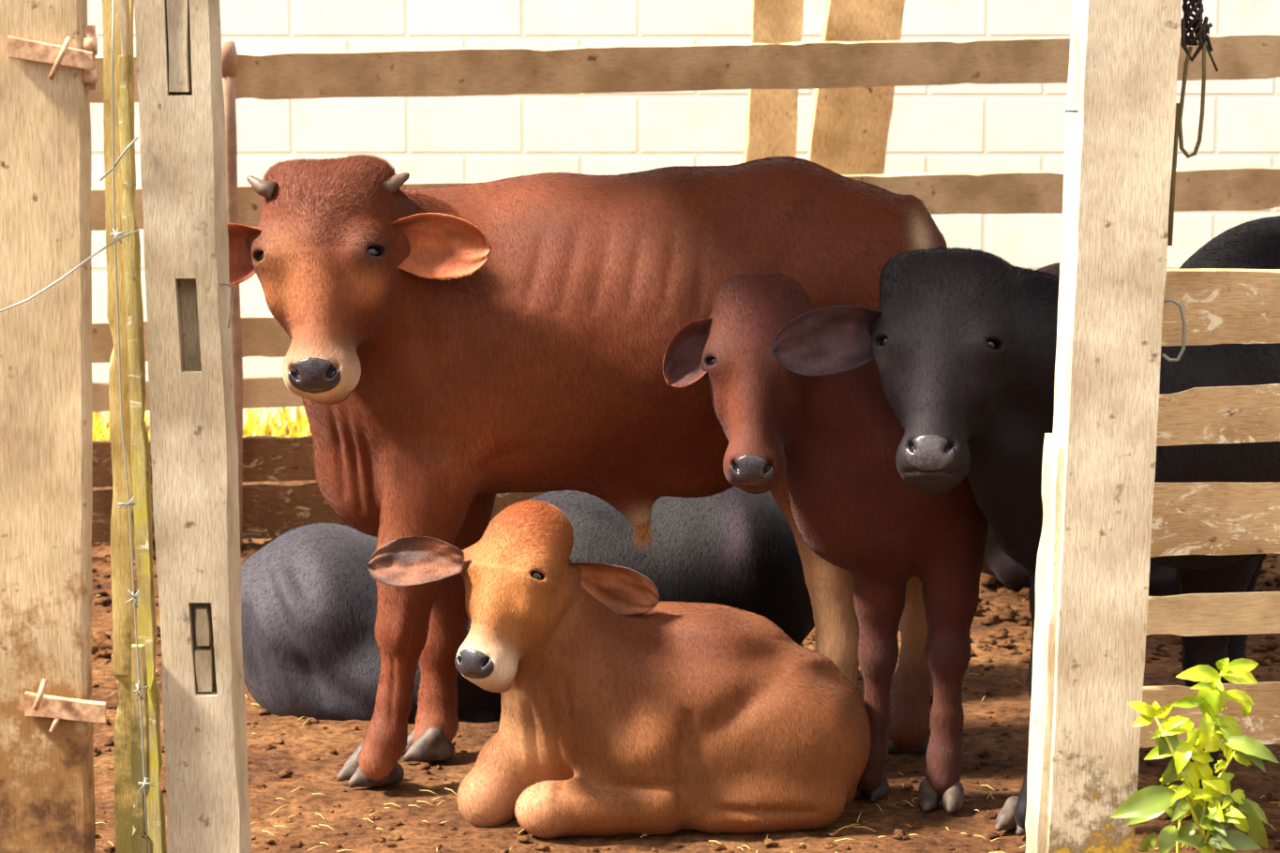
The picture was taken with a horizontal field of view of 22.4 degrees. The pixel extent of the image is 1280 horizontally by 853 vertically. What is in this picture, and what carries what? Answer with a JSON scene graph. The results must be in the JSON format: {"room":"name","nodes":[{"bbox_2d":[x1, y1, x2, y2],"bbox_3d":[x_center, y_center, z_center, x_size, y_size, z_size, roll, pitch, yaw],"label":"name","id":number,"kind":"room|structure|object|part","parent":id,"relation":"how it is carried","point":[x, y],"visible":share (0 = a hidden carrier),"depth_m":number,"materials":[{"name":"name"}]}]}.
{"room":"cattle pen","nodes":[
{"label":"cattle pen","id":0,"kind":"room"},
{"bbox_2d":[87,0,1279,429],"bbox_3d":[0.000,-1.249,11.317,9.000,2.700,0.160,0,8,0],"label":"wall","id":1,"kind":"structure","parent":0,"point":[962,128],"depth_m":11.26,"materials":[{"name":"white brick"}]},
{"bbox_2d":[90,421,1279,852],"bbox_3d":[0.186,0.534,7.600,8.372,0.076,7.700,0,8,0],"label":"ground","id":2,"kind":"structure","parent":0,"point":[1012,701],"depth_m":6.41,"materials":[{"name":"brown soil"}]},
{"bbox_2d":[0,0,106,852],"bbox_3d":[-0.969,0.077,4.921,0.316,1.690,0.092,0,8,0],"label":"post","id":3,"kind":"object","parent":2,"relation":"on","point":[49,713],"visible":1,"depth_m":4.90,"materials":[{"name":"brown wood"}]},
{"bbox_2d":[102,0,166,852],"bbox_3d":[-0.810,0.065,5.181,0.072,1.719,0.188,-3,9,-19],"label":"bamboo pole","id":4,"kind":"object","parent":2,"relation":"on","point":[130,837],"visible":0.95,"depth_m":5.16,"materials":[{"name":"brown wood"}]},
{"bbox_2d":[99,135,138,180],"bbox_3d":[-0.824,-0.419,5.054,0.091,0.073,0.028,6,10,38],"label":"wire","id":5,"kind":"object","parent":4,"relation":"attached to","point":[137,137],"visible":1,"depth_m":5.03,"materials":[{"name":"silver metal"}]},
{"bbox_2d":[109,0,153,852],"bbox_3d":[-0.799,0.027,5.046,0.025,1.376,0.069,-7,11,-42],"label":"barbed wire","id":6,"kind":"object","parent":4,"relation":"attached to","point":[114,234],"visible":0.98,"depth_m":5.07,"materials":[{"name":"grey metal"}]},
{"bbox_2d":[134,0,251,852],"bbox_3d":[-0.714,0.052,5.173,0.151,1.688,0.134,0,8,0],"label":"post","id":7,"kind":"object","parent":2,"relation":"on","point":[193,434],"visible":1,"depth_m":5.11,"materials":[{"name":"beige wood"}]},
{"bbox_2d":[0,229,139,312],"bbox_3d":[-0.837,-0.232,4.905,0.104,0.110,0.306,6,10,37],"label":"wire","id":8,"kind":"object","parent":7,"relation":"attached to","point":[137,231],"visible":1,"depth_m":4.82,"materials":[{"name":"silver metal"}]},
{"bbox_2d":[213,282,234,329],"bbox_3d":[-0.660,-0.193,5.110,0.008,0.079,0.075,3,8,17],"label":"wire","id":9,"kind":"object","parent":7,"relation":"attached to","point":[226,284],"visible":1,"depth_m":5.14,"materials":[{"name":"grey metal"}]},
{"bbox_2d":[92,406,311,440],"bbox_3d":[0.003,0.007,10.753,5.343,0.170,1.248,0,8,0],"label":"grass","id":10,"kind":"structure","parent":2,"relation":"on","point":[251,429],"depth_m":11.00,"materials":[{"name":"yellow plant"}]},
{"bbox_2d":[240,486,814,723],"bbox_3d":[-0.147,0.398,7.110,1.551,0.664,0.714,0,8,0],"label":"cow","id":11,"kind":"object","parent":2,"relation":"on","point":[308,600],"visible":0.23,"depth_m":6.93},
{"bbox_2d":[227,153,947,787],"bbox_3d":[-0.116,0.087,6.412,1.507,1.254,0.702,0,8,0],"label":"cow","id":12,"kind":"object","parent":2,"relation":"on","point":[453,349],"visible":0.79,"depth_m":6.25},
{"bbox_2d":[367,499,871,839],"bbox_3d":[-0.033,0.450,6.104,0.962,0.640,0.393,-1,8,-10],"label":"brown calf","id":13,"kind":"object","parent":2,"relation":"on","point":[625,711],"visible":1,"depth_m":5.99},
{"bbox_2d":[89,33,1279,551],"bbox_3d":[-0.316,-0.387,9.176,5.068,1.495,0.190,-3,8,-17],"label":"fence","id":14,"kind":"object","parent":2,"relation":"on","point":[266,511],"visible":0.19,"depth_m":9.10,"materials":[{"name":"brown wood"}]},
{"bbox_3d":[-0.310,-0.283,9.179,5.034,0.131,0.042,-2,8,-16],"label":"rail","id":15,"kind":"part","parent":14,"relation":"part of","materials":[{"name":"brown wood"}]},
{"bbox_3d":[-0.311,-0.116,9.203,5.044,0.130,0.042,-2,8,-16],"label":"rail","id":16,"kind":"part","parent":14,"relation":"part of","materials":[{"name":"brown wood"}]},
{"bbox_3d":[-0.312,0.070,9.229,5.059,0.175,0.041,-2,8,-16],"label":"rail","id":17,"kind":"part","parent":14,"relation":"part of","materials":[{"name":"brown wood"}]},
{"bbox_3d":[-1.126,-0.324,8.862,0.068,1.458,0.066,0,8,0],"label":"post","id":18,"kind":"part","parent":14,"relation":"part of","materials":[{"name":"brown wood"}]},
{"bbox_3d":[-0.313,0.227,9.251,5.071,0.232,0.041,-2,8,-16],"label":"rail","id":19,"kind":"part","parent":14,"relation":"part of","materials":[{"name":"brown wood"}]},
{"bbox_3d":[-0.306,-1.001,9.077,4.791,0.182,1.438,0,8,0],"label":"rail","id":20,"kind":"part","parent":14,"relation":"part of","materials":[{"name":"brown wood"}]},
{"bbox_3d":[-0.307,-0.630,9.130,5.008,0.135,0.042,-2,8,-16],"label":"rail","id":21,"kind":"part","parent":14,"relation":"part of","materials":[{"name":"brown wood"}]},
{"bbox_2d":[91,561,1279,852],"bbox_3d":[0.147,0.578,7.266,3.118,0.048,3.025,0,8,0],"label":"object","id":22,"kind":"object","parent":2,"relation":"on","point":[851,825],"visible":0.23,"depth_m":6.11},
{"bbox_2d":[743,0,803,163],"bbox_3d":[0.403,-0.661,10.158,0.228,1.720,0.108,0,8,0],"label":"fence post","id":23,"kind":"object","parent":2,"relation":"on","point":[772,114],"visible":0.25,"depth_m":10.06,"materials":[{"name":"brown wood"}]},
{"bbox_2d":[807,0,904,175],"bbox_3d":[0.634,-0.682,10.316,0.448,1.718,0.128,0,8,0],"label":"fence post","id":24,"kind":"object","parent":2,"relation":"on","point":[850,126],"visible":0.26,"depth_m":10.21,"materials":[{"name":"brown wood"}]},
{"bbox_2d":[662,262,1059,813],"bbox_3d":[0.666,0.178,6.473,0.488,1.031,1.424,6,10,37],"label":"red calf","id":25,"kind":"object","parent":2,"relation":"on","point":[835,439],"visible":0.46,"depth_m":6.05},
{"bbox_2d":[771,215,1279,836],"bbox_3d":[1.099,0.157,6.295,0.722,1.122,1.845,7,11,40],"label":"cow","id":26,"kind":"object","parent":2,"relation":"on","point":[962,342],"visible":0.5,"depth_m":5.78},
{"bbox_2d":[981,523,1177,595],"bbox_3d":[1.349,0.071,8.432,1.198,0.671,0.561,0,8,0],"label":"cow","id":27,"kind":"object","parent":2,"relation":"on","point":[1014,576],"visible":0.03,"depth_m":8.28},
{"bbox_2d":[1024,0,1181,852],"bbox_3d":[0.752,0.046,5.309,0.213,1.688,0.203,0,8,0],"label":"gate post","id":28,"kind":"object","parent":2,"relation":"on","point":[1092,572],"visible":1,"depth_m":5.21,"materials":[{"name":"wood"}]},
{"bbox_2d":[1167,103,1179,245],"bbox_3d":[0.870,-0.411,5.264,0.017,0.232,0.009,0,8,0],"label":"rod","id":29,"kind":"object","parent":28,"relation":"attached to","point":[1176,132],"visible":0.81,"depth_m":5.26,"materials":[{"name":"black metal"}]},
{"bbox_2d":[1161,298,1186,361],"bbox_3d":[0.866,-0.157,5.250,0.042,0.104,0.006,0,8,0],"label":"wire hook","id":30,"kind":"object","parent":28,"relation":"attached to","point":[1172,300],"visible":0.93,"depth_m":5.25,"materials":[{"name":"grey metal"}]},
{"bbox_2d":[1177,0,1218,158],"bbox_3d":[0.903,-0.584,5.220,0.064,0.302,0.026,0,8,0],"label":"hanging cord","id":31,"kind":"object","parent":28,"relation":"hanging from","point":[1200,30],"visible":0.99,"depth_m":5.21,"materials":[{"name":"fabric"}]},
{"bbox_2d":[1110,658,1279,852],"bbox_3d":[0.868,0.614,5.087,0.262,0.517,0.099,0,8,0],"label":"leafy weed","id":32,"kind":"object","parent":2,"relation":"on","point":[1212,820],"visible":1,"depth_m":5.06,"materials":[{"name":"green plant"}]},
{"bbox_3d":[0.873,0.625,5.093,0.139,0.492,0.056,0,8,0],"label":"stem","id":33,"kind":"part","parent":32,"relation":"part of","materials":[{"name":"green plant"}]},
{"bbox_2d":[1139,268,1279,748],"bbox_3d":[1.139,0.271,5.579,0.728,1.270,0.153,-1,8,-9],"label":"fence","id":34,"kind":"object","parent":2,"relation":"on","point":[1220,306],"visible":0.66,"depth_m":5.45,"materials":[{"name":"brown wood"}]}
]}

